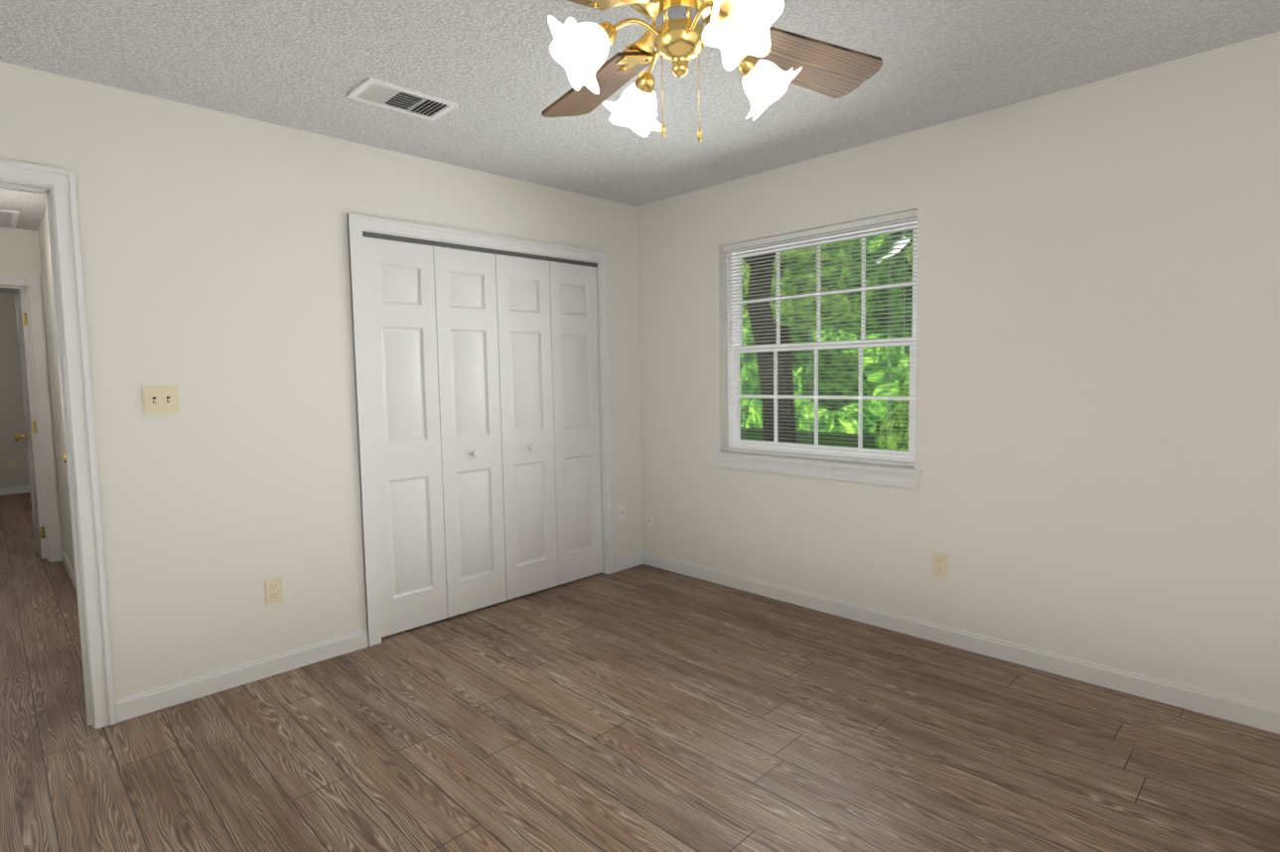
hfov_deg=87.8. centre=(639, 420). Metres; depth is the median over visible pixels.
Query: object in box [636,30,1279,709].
wall
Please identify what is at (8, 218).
ceiling vent
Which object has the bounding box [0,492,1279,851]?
floor
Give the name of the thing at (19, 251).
wall
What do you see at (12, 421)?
wall
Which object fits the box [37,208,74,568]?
wall
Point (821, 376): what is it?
tree
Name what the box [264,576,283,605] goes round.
outlet
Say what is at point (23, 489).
baseboard
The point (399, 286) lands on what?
closet door
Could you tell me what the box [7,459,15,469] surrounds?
outlet
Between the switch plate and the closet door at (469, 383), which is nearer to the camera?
the switch plate
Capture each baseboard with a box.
[0,485,30,495]
[61,549,76,589]
[114,629,368,722]
[635,551,1279,733]
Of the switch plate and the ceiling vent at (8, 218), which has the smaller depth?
the switch plate
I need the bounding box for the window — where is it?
[726,217,917,466]
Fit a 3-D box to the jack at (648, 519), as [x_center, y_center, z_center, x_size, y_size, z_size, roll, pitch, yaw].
[0.064,0.687,4.569,0.011,0.115,0.070,-5,6,-45]
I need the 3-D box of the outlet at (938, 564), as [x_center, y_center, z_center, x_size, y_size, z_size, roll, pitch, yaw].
[1.432,0.692,3.185,0.011,0.115,0.070,-5,6,-45]
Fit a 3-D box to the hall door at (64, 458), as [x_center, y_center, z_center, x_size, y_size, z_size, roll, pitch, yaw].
[-2.863,0.116,3.457,0.181,2.015,0.753,-5,6,-45]
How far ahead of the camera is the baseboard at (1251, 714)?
2.98 m
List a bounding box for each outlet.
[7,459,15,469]
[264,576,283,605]
[931,551,947,577]
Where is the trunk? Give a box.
[742,253,796,443]
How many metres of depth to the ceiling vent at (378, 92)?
2.67 m
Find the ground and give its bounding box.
[740,427,875,448]
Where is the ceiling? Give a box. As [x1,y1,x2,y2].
[0,0,1279,292]
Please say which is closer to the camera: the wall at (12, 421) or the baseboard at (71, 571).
the baseboard at (71, 571)
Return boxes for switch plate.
[142,385,179,415]
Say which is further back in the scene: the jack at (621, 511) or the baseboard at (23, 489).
the baseboard at (23, 489)
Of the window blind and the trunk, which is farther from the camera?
the trunk
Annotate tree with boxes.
[741,244,912,313]
[742,240,909,451]
[789,230,912,412]
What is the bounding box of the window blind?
[721,209,917,465]
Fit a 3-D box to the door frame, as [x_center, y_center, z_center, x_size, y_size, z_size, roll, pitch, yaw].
[-2.694,0.019,4.322,3.635,2.098,3.472,-5,6,-45]
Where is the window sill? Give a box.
[711,451,921,488]
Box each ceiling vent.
[0,209,19,227]
[346,77,458,121]
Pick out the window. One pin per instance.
(892, 455)
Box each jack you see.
[617,503,625,521]
[645,511,653,529]
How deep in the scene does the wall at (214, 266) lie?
2.84 m
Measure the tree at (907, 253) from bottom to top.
8.344 m
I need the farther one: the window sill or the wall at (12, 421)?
the wall at (12, 421)
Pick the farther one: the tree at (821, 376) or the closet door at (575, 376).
the tree at (821, 376)
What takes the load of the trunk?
on the ground
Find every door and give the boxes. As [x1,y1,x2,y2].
[13,288,46,559]
[62,452,66,462]
[362,236,447,637]
[432,246,506,617]
[495,254,558,599]
[549,261,602,584]
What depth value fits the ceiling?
2.43 m
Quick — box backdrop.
[739,231,912,434]
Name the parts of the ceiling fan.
lamp shade, blade, blade, arm, lamp shade, arm, arm, arm, lamp shade, lamp shade, blade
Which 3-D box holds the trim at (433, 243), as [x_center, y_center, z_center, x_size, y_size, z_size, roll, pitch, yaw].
[-0.825,-0.949,3.760,1.515,0.022,0.045,-5,6,-45]
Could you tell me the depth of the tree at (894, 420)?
11.13 m
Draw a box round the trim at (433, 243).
[362,231,597,267]
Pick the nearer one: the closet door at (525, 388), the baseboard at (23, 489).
the closet door at (525, 388)
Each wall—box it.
[0,61,642,703]
[0,226,63,549]
[0,291,29,487]
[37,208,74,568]
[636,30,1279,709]
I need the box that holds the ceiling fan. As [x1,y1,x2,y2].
[541,0,882,141]
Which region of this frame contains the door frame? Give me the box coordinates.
[0,159,615,728]
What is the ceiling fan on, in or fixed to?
hanging from the ceiling
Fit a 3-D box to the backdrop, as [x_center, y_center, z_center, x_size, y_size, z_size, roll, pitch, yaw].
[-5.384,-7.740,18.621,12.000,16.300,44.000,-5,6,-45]
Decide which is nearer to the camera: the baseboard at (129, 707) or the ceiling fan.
the ceiling fan
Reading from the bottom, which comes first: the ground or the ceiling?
the ground

